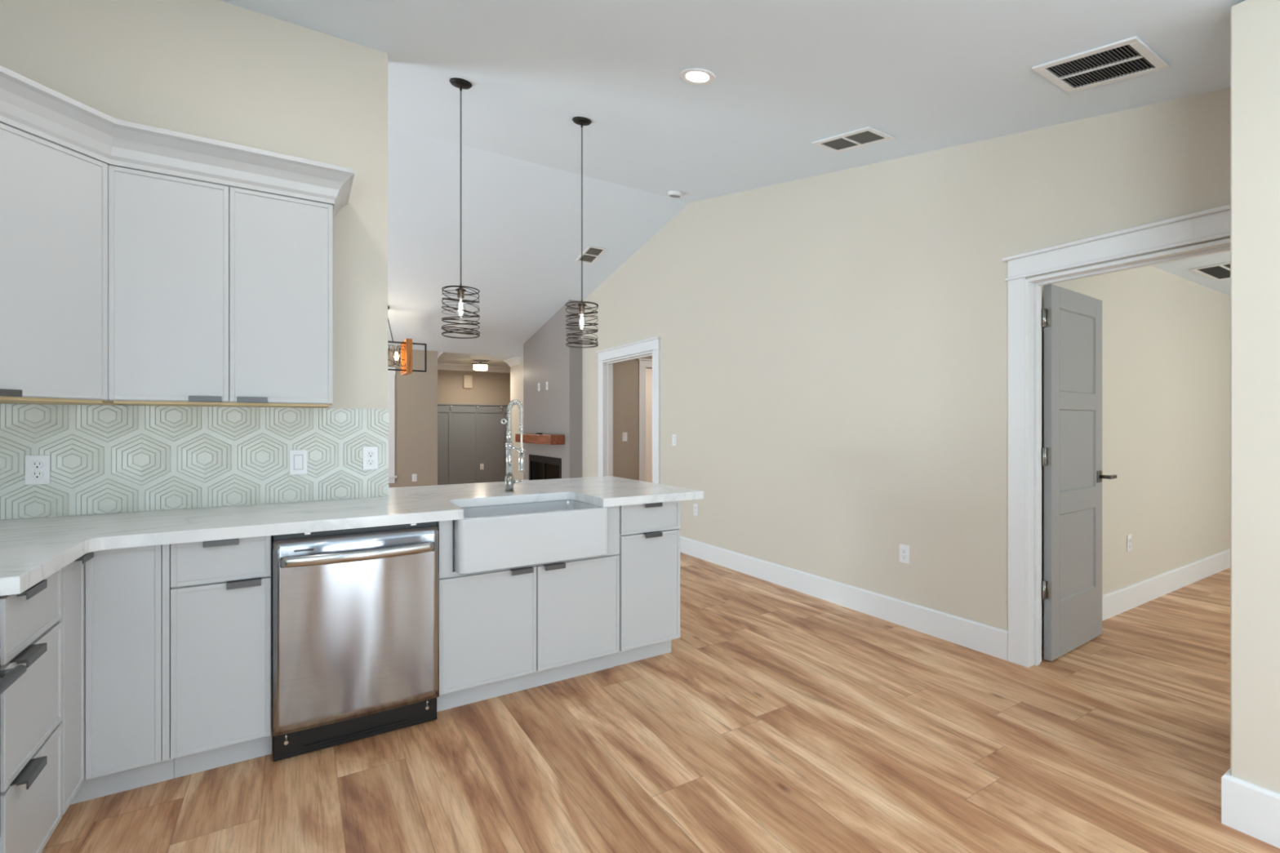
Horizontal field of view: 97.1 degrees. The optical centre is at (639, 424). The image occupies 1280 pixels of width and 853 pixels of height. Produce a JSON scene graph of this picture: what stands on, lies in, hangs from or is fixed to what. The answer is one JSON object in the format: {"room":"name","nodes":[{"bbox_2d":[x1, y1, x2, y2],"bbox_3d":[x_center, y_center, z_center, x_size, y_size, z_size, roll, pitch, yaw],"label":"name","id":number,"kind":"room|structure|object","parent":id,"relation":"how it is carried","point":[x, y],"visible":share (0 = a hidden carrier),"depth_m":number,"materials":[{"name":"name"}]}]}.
{"room":"kitchen","nodes":[
{"label":"kitchen","id":0,"kind":"room"},
{"bbox_2d":[0,0,387,519],"bbox_3d":[-2.017,-0.326,2.530,1.620,3.212,0.120,0,0,-31],"label":"wall","id":1,"kind":"structure","parent":0,"point":[213,69],"depth_m":2.60,"materials":[{"name":"beige paint"}]},
{"bbox_2d":[0,121,122,404],"bbox_3d":[-2.247,-0.532,1.960,0.606,0.900,0.607,0,0,-31],"label":"upper cabinet","id":2,"kind":"object","parent":1,"relation":"attached to","point":[54,197],"visible":0.98,"depth_m":1.94,"materials":[{"name":"white paint"}]},
{"bbox_2d":[0,65,355,218],"bbox_3d":[-1.764,-1.041,2.055,0.398,0.142,1.583,0,0,35],"label":"crown molding","id":3,"kind":"structure","parent":2,"relation":"attached to","point":[28,105],"depth_m":2.15,"materials":[{"name":"white paint"}]},
{"bbox_2d":[0,404,388,519],"bbox_3d":[-1.973,0.142,2.478,1.602,0.447,0.014,0,0,-31],"label":"tile backsplash","id":4,"kind":"structure","parent":1,"relation":"attached to","point":[105,459],"depth_m":2.46,"materials":[{"name":"tile"}]},
{"bbox_2d":[25,454,50,484],"bbox_3d":[-2.371,0.177,2.223,0.070,0.115,0.008,0,0,-31],"label":"wall outlet","id":5,"kind":"object","parent":4,"relation":"attached to","point":[37,468],"visible":1,"depth_m":2.22,"materials":[{"name":"white plastic"}]},
{"bbox_2d":[31,460,43,469],"bbox_3d":[-2.370,0.158,2.221,0.033,0.033,0.002,0,0,-31],"label":"receptacle","id":6,"kind":"object","parent":5,"relation":"attached to","point":[35,464],"depth_m":2.22,"materials":[{"name":"white plastic"}]},
{"bbox_2d":[31,471,43,479],"bbox_3d":[-2.370,0.197,2.221,0.033,0.033,0.002,0,0,-31],"label":"receptacle","id":7,"kind":"object","parent":5,"relation":"attached to","point":[35,474],"depth_m":2.22,"materials":[{"name":"white plastic"}]},
{"bbox_2d":[289,449,306,475],"bbox_3d":[-1.620,0.177,2.679,0.072,0.116,0.010,0,0,-31],"label":"light switch","id":8,"kind":"object","parent":4,"relation":"attached to","point":[298,458],"visible":1,"depth_m":2.68,"materials":[{"name":"white plastic"}]},
{"bbox_2d":[362,446,377,470],"bbox_3d":[-1.355,0.167,2.841,0.070,0.115,0.008,0,0,-31],"label":"wall outlet","id":9,"kind":"object","parent":4,"relation":"attached to","point":[370,454],"visible":1,"depth_m":2.84,"materials":[{"name":"white plastic"}]},
{"bbox_2d":[367,451,373,457],"bbox_3d":[-1.354,0.147,2.839,0.033,0.033,0.002,0,0,-31],"label":"receptacle","id":10,"kind":"object","parent":9,"relation":"attached to","point":[370,454],"depth_m":2.84,"materials":[{"name":"white plastic"}]},
{"bbox_2d":[367,458,373,465],"bbox_3d":[-1.354,0.186,2.839,0.033,0.033,0.002,0,0,-31],"label":"receptacle","id":11,"kind":"object","parent":9,"relation":"attached to","point":[370,461],"depth_m":2.84,"materials":[{"name":"white plastic"}]},
{"bbox_2d":[107,164,333,408],"bbox_3d":[-1.742,-0.532,2.419,0.737,0.900,0.350,0,0,-31],"label":"upper cabinet","id":12,"kind":"object","parent":1,"relation":"attached to","point":[219,295],"visible":1,"depth_m":2.28,"materials":[{"name":"white paint"}]},
{"bbox_2d":[387,347,437,487],"bbox_3d":[-5.607,0.045,7.604,5.514,2.470,0.120,0,0,-31],"label":"wall","id":13,"kind":"structure","parent":0,"point":[416,392],"depth_m":8.83,"materials":[{"name":"beige paint"}]},
{"bbox_2d":[387,367,396,483],"bbox_3d":[-4.214,0.005,8.398,1.100,1.770,0.130,0,0,-31],"label":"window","id":14,"kind":"structure","parent":13,"relation":"in","point":[391,374],"depth_m":8.61,"materials":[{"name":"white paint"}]},
{"bbox_2d":[412,474,417,481],"bbox_3d":[-3.514,0.823,8.800,0.070,0.115,0.008,0,0,-31],"label":"wall outlet","id":15,"kind":"object","parent":13,"relation":"attached to","point":[414,476],"visible":1,"depth_m":8.80,"materials":[{"name":"white plastic"}]},
{"bbox_2d":[437,369,510,404],"bbox_3d":[-2.942,0.045,11.388,3.200,2.470,0.120,0,0,-31],"label":"wall","id":16,"kind":"structure","parent":0,"point":[488,388],"depth_m":11.13,"materials":[{"name":"beige paint"}]},
{"bbox_2d":[462,374,472,388],"bbox_3d":[-3.363,-0.845,11.032,0.170,0.260,0.052,0,0,-31],"label":"door chime","id":17,"kind":"object","parent":16,"relation":"attached to","point":[467,379],"visible":1,"depth_m":11.01,"materials":[{"name":"beige plastic"}]},
{"bbox_2d":[437,403,509,484],"bbox_3d":[-2.890,0.438,11.317,2.986,1.685,0.055,0,0,-31],"label":"panelling","id":18,"kind":"object","parent":16,"relation":"attached to","point":[468,437],"visible":0.42,"depth_m":11.07,"materials":[{"name":"grey paint"}]},
{"bbox_2d":[437,363,510,373],"bbox_3d":[-2.881,-1.113,11.302,2.986,0.115,0.090,0,0,-31],"label":"trim","id":19,"kind":"structure","parent":16,"relation":"attached to","point":[440,366],"depth_m":11.01,"materials":[{"name":"white paint"}]},
{"bbox_2d":[523,299,582,479],"bbox_3d":[-1.330,-0.197,8.380,0.189,2.955,1.796,0,0,-31],"label":"wall","id":20,"kind":"structure","parent":0,"point":[557,410],"depth_m":7.94,"materials":[{"name":"grey paint"}]},
{"bbox_2d":[515,433,564,444],"bbox_3d":[-1.481,0.203,8.239,0.214,0.130,1.420,0,0,-31],"label":"mantel shelf","id":21,"kind":"object","parent":20,"relation":"attached to","point":[547,439],"visible":0.94,"depth_m":7.87,"materials":[{"name":"brown wood"}]},
{"bbox_2d":[528,454,561,479],"bbox_3d":[-1.334,0.810,8.369,0.197,0.698,1.248,0,0,-31],"label":"fireplace insert","id":22,"kind":"object","parent":20,"relation":"in","point":[540,467],"visible":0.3,"depth_m":8.31,"materials":[{"name":"black metal"}]},
{"bbox_2d":[613,355,652,480],"bbox_3d":[0.452,0.055,7.951,2.169,2.450,0.120,0,0,-31],"label":"wall","id":23,"kind":"structure","parent":0,"point":[626,373],"depth_m":7.50,"materials":[{"name":"beige paint"}]},
{"bbox_2d":[622,432,626,441],"bbox_3d":[-0.199,0.159,7.479,0.072,0.116,0.010,0,0,-31],"label":"light switch","id":24,"kind":"object","parent":23,"relation":"attached to","point":[624,434],"visible":1,"depth_m":7.48,"materials":[{"name":"white plastic"}]},
{"bbox_2d":[637,358,652,481],"bbox_3d":[0.421,0.194,7.838,1.050,2.172,0.040,0,0,-31],"label":"door frame","id":25,"kind":"structure","parent":23,"relation":"attached to","point":[643,362],"depth_m":7.61,"materials":[{"name":"white paint"}]},
{"bbox_2d":[645,368,652,482],"bbox_3d":[0.327,0.055,8.928,2.969,2.450,1.680,0,0,-31],"label":"wall","id":26,"kind":"structure","parent":0,"point":[648,371],"depth_m":9.69,"materials":[{"name":"beige paint"}]},
{"bbox_2d":[40,552,1279,852],"bbox_3d":[-0.386,1.320,4.680,11.800,0.080,14.800,0,0,-31],"label":"floor","id":27,"kind":"structure","parent":0,"point":[778,718],"depth_m":2.17,"materials":[{"name":"brown wood"}]},
{"bbox_2d":[0,644,26,694],"bbox_3d":[-1.556,0.809,0.879,0.659,0.942,0.762,0,0,-31],"label":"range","id":28,"kind":"object","parent":27,"relation":"on","point":[8,677],"visible":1,"depth_m":1.28,"materials":[{"name":"silver metal"}]},
{"bbox_2d":[0,568,62,852],"bbox_3d":[-1.872,0.845,1.379,0.620,0.870,0.403,0,0,-31],"label":"base cabinet","id":29,"kind":"object","parent":27,"relation":"on","point":[31,633],"visible":0.88,"depth_m":1.50,"materials":[{"name":"white paint"}]},
{"bbox_2d":[57,544,174,815],"bbox_3d":[-2.103,0.845,1.939,0.820,0.870,0.789,0,0,-31],"label":"base cabinet","id":30,"kind":"object","parent":27,"relation":"on","point":[116,618],"visible":0.6,"depth_m":1.92,"materials":[{"name":"white paint"}]},
{"bbox_2d":[0,475,703,595],"bbox_3d":[-1.126,0.387,2.546,3.130,0.042,1.629,0,0,-31],"label":"countertop","id":31,"kind":"structure","parent":30,"relation":"on","point":[33,549],"depth_m":2.24,"materials":[{"name":"white stone"}]},
{"bbox_2d":[501,399,528,492],"bbox_3d":[-0.682,0.114,3.052,0.142,0.502,0.142,0,0,-4],"label":"kitchen faucet","id":32,"kind":"object","parent":31,"relation":"on","point":[509,481],"visible":1,"depth_m":3.06,"materials":[{"name":"silver metal"}]},
{"bbox_2d":[453,499,608,574],"bbox_3d":[-0.598,0.529,2.838,0.737,0.238,0.518,0,0,-31],"label":"sink","id":33,"kind":"object","parent":31,"relation":"in","point":[488,538],"visible":0.79,"depth_m":2.62,"materials":[{"name":"white ceramic"}]},
{"bbox_2d":[170,535,273,777],"bbox_3d":[-1.669,0.845,2.302,0.297,0.870,0.620,0,0,-31],"label":"base cabinet","id":34,"kind":"object","parent":27,"relation":"on","point":[221,591],"visible":0.85,"depth_m":2.06,"materials":[{"name":"white paint"}]},
{"bbox_2d":[272,521,439,761],"bbox_3d":[-1.256,0.844,2.494,0.597,0.865,0.672,0,0,-31],"label":"dishwasher","id":35,"kind":"object","parent":27,"relation":"on","point":[356,611],"visible":0.98,"depth_m":2.24,"materials":[{"name":"silver metal"}]},
{"bbox_2d":[436,506,619,711],"bbox_3d":[-0.635,0.845,2.930,0.903,0.870,0.620,0,0,-31],"label":"base cabinet","id":36,"kind":"object","parent":27,"relation":"on","point":[502,632],"visible":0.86,"depth_m":2.66,"materials":[{"name":"white paint"}]},
{"bbox_2d":[613,500,679,666],"bbox_3d":[-0.086,0.845,3.264,0.378,0.870,0.620,0,0,-31],"label":"base cabinet","id":37,"kind":"object","parent":27,"relation":"on","point":[649,554],"visible":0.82,"depth_m":3.02,"materials":[{"name":"white paint"}]},
{"bbox_2d":[218,0,1245,367],"bbox_3d":[-0.417,-1.740,4.778,11.750,1.140,14.200,0,0,-31],"label":"ceiling","id":38,"kind":"structure","parent":0,"point":[791,75],"depth_m":3.03,"materials":[{"name":"paint"}]},
{"bbox_2d":[387,306,426,375],"bbox_3d":[-3.256,-1.083,7.149,1.050,0.856,0.450,0,0,-31],"label":"chandelier","id":39,"kind":"object","parent":38,"relation":"hanging from","point":[406,348],"visible":0.42,"depth_m":7.21,"materials":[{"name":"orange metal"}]},
{"bbox_2d":[440,78,479,338],"bbox_3d":[-1.007,-1.218,3.175,0.209,1.436,0.209,0,0,-31],"label":"pendant light","id":40,"kind":"object","parent":38,"relation":"hanging from","point":[460,83],"visible":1,"depth_m":3.16,"materials":[{"name":"black metal"}]},
{"bbox_2d":[444,282,475,298],"bbox_3d":[-0.993,-0.757,3.162,0.170,0.085,0.158,0,0,-31],"label":"socket","id":41,"kind":"object","parent":40,"relation":"attached to","point":[460,291],"depth_m":3.16,"materials":[{"name":"brown metal"}]},
{"bbox_2d":[472,360,488,370],"bbox_3d":[-2.905,-1.081,10.287,0.284,0.178,0.284,0,0,-31],"label":"light","id":42,"kind":"object","parent":38,"relation":"attached to","point":[477,366],"visible":1,"depth_m":10.19,"materials":[{"name":"white glass"}]},
{"bbox_2d":[564,116,598,347],"bbox_3d":[-0.367,-1.219,3.570,0.209,1.436,0.209,0,0,-31],"label":"pendant light","id":43,"kind":"object","parent":38,"relation":"hanging from","point":[580,121],"visible":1,"depth_m":3.56,"materials":[{"name":"black metal"}]},
{"bbox_2d":[566,298,591,312],"bbox_3d":[-0.352,-0.757,3.557,0.170,0.085,0.158,0,0,-31],"label":"socket","id":44,"kind":"object","parent":43,"relation":"attached to","point":[581,305],"depth_m":3.55,"materials":[{"name":"brown metal"}]},
{"bbox_2d":[575,245,607,263],"bbox_3d":[-0.554,-1.922,6.390,0.220,0.084,0.363,0,0,-31],"label":"ceiling vent","id":45,"kind":"object","parent":38,"relation":"in","point":[591,254],"visible":0.99,"depth_m":6.38,"materials":[{"name":"white metal"}]},
{"bbox_2d":[667,190,682,197],"bbox_3d":[0.323,-2.125,5.200,0.132,0.061,0.132,0,0,-26],"label":"smoke detector","id":46,"kind":"object","parent":38,"relation":"attached to","point":[673,193],"visible":1,"depth_m":5.16,"materials":[{"name":"white plastic"}]},
{"bbox_2d":[679,67,715,84],"bbox_3d":[0.282,-1.708,2.772,0.180,0.041,0.176,0,0,-27],"label":"recessed light","id":47,"kind":"object","parent":38,"relation":"in","point":[695,76],"visible":1,"depth_m":2.77,"materials":[{"name":"white plastic"}]},
{"bbox_2d":[812,126,894,152],"bbox_3d":[1.276,-1.710,3.398,0.235,0.094,0.412,0,0,-31],"label":"ceiling vent","id":48,"kind":"object","parent":38,"relation":"in","point":[868,135],"visible":1,"depth_m":3.38,"materials":[{"name":"white metal"}]},
{"bbox_2d":[1031,35,1169,93],"bbox_3d":[1.860,-1.447,2.287,0.335,0.080,0.344,0,0,-31],"label":"ceiling vent","id":49,"kind":"object","parent":38,"relation":"in","point":[1131,57],"visible":1,"depth_m":2.27,"materials":[{"name":"white metal"}]},
{"bbox_2d":[1189,262,1230,280],"bbox_3d":[4.459,-1.164,4.254,0.600,0.010,0.320,0,0,-31],"label":"ceiling vent","id":50,"kind":"object","parent":38,"relation":"in","point":[1220,271],"visible":0.46,"depth_m":4.27,"materials":[{"name":"white metal"}]},
{"bbox_2d":[510,88,1230,631],"bbox_3d":[0.991,-0.455,4.859,0.120,3.470,12.676,0,0,-31],"label":"wall","id":51,"kind":"structure","parent":0,"point":[833,350],"depth_m":3.77,"materials":[{"name":"beige paint"}]},
{"bbox_2d":[503,356,520,366],"bbox_3d":[-2.145,-1.113,10.097,0.380,0.115,0.646,0,0,-31],"label":"trim","id":52,"kind":"structure","parent":51,"relation":"attached to","point":[515,361],"depth_m":9.95,"materials":[{"name":"white paint"}]},
{"bbox_2d":[595,337,660,484],"bbox_3d":[-0.116,0.172,6.652,0.170,2.216,1.454,0,0,-31],"label":"door frame","id":53,"kind":"structure","parent":51,"relation":"attached to","point":[605,367],"depth_m":7.10,"materials":[{"name":"white paint"}]},
{"bbox_2d":[671,434,676,445],"bbox_3d":[0.350,0.156,5.788,0.010,0.116,0.072,0,0,-31],"label":"light switch","id":54,"kind":"object","parent":51,"relation":"attached to","point":[673,436],"visible":1,"depth_m":5.78,"materials":[{"name":"white plastic"}]},
{"bbox_2d":[693,503,697,515],"bbox_3d":[0.540,0.823,5.477,0.008,0.115,0.070,0,0,-31],"label":"wall outlet","id":55,"kind":"object","parent":51,"relation":"attached to","point":[695,505],"visible":1,"depth_m":5.47,"materials":[{"name":"white plastic"}]},
{"bbox_2d":[680,536,1008,660],"bbox_3d":[1.103,1.201,4.543,0.016,0.158,3.452,0,0,-31],"label":"baseboard","id":56,"kind":"structure","parent":51,"relation":"attached to","point":[982,637],"depth_m":3.81,"materials":[{"name":"white paint"}]},
{"bbox_2d":[899,543,909,564],"bbox_3d":[1.683,0.821,3.596,0.008,0.115,0.070,0,0,-31],"label":"wall outlet","id":57,"kind":"object","parent":51,"relation":"attached to","point":[904,549],"visible":1,"depth_m":3.59,"materials":[{"name":"white plastic"}]},
{"bbox_2d":[902,554,906,559],"bbox_3d":[1.681,0.841,3.595,0.002,0.033,0.033,0,0,-31],"label":"receptacle","id":58,"kind":"object","parent":57,"relation":"attached to","point":[904,556],"depth_m":3.59,"materials":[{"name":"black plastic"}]},
{"bbox_2d":[1042,284,1116,661],"bbox_3d":[2.522,0.257,3.227,0.784,2.030,0.100,0,0,-34],"label":"door","id":59,"kind":"structure","parent":51,"relation":"in","point":[1072,321],"depth_m":3.21,"materials":[{"name":"grey paint"}]},
{"bbox_2d":[1001,204,1230,667],"bbox_3d":[2.297,0.187,2.681,0.170,2.186,1.009,0,0,-31],"label":"door frame","id":60,"kind":"structure","parent":51,"relation":"attached to","point":[1024,295],"depth_m":2.99,"materials":[{"name":"white paint"}]},
{"bbox_2d":[1041,265,1230,617],"bbox_3d":[4.022,0.055,4.387,4.569,2.450,0.120,0,0,-31],"label":"wall","id":61,"kind":"structure","parent":0,"point":[1166,336],"depth_m":4.25,"materials":[{"name":"beige paint"}]},
{"bbox_2d":[1126,534,1131,551],"bbox_3d":[3.419,0.825,3.945,0.070,0.115,0.008,0,0,-31],"label":"wall outlet","id":62,"kind":"object","parent":61,"relation":"attached to","point":[1128,536],"visible":1,"depth_m":3.94,"materials":[{"name":"white plastic"}]},
{"bbox_2d":[1041,548,1230,646],"bbox_3d":[4.019,1.201,4.305,4.420,0.158,0.016,0,0,-31],"label":"baseboard","id":63,"kind":"structure","parent":61,"relation":"attached to","point":[1119,601],"depth_m":4.20,"materials":[{"name":"white paint"}]},
{"bbox_2d":[1230,0,1279,793],"bbox_3d":[3.060,-0.030,0.610,0.754,2.620,3.265,0,0,-31],"label":"wall","id":64,"kind":"structure","parent":0,"point":[1255,24],"depth_m":1.76,"materials":[{"name":"beige paint"}]},
{"bbox_2d":[1221,768,1279,848],"bbox_3d":[3.036,1.201,0.617,0.751,0.158,3.261,0,0,-31],"label":"baseboard","id":65,"kind":"structure","parent":64,"relation":"attached to","point":[1252,810],"depth_m":1.76,"materials":[{"name":"white paint"}]},
{"bbox_3d":[-3.780,0.045,9.797,0.114,2.470,1.730,0,0,-31],"label":"wall","id":66,"kind":"structure","parent":0,"visible":0},
{"bbox_2d":[437,351,443,359],"bbox_3d":[-3.643,-1.113,9.768,0.090,0.115,1.720,0,0,-31],"label":"trim","id":67,"kind":"structure","parent":66,"relation":"attached to","point":[439,353],"depth_m":9.03,"materials":[{"name":"white paint"}]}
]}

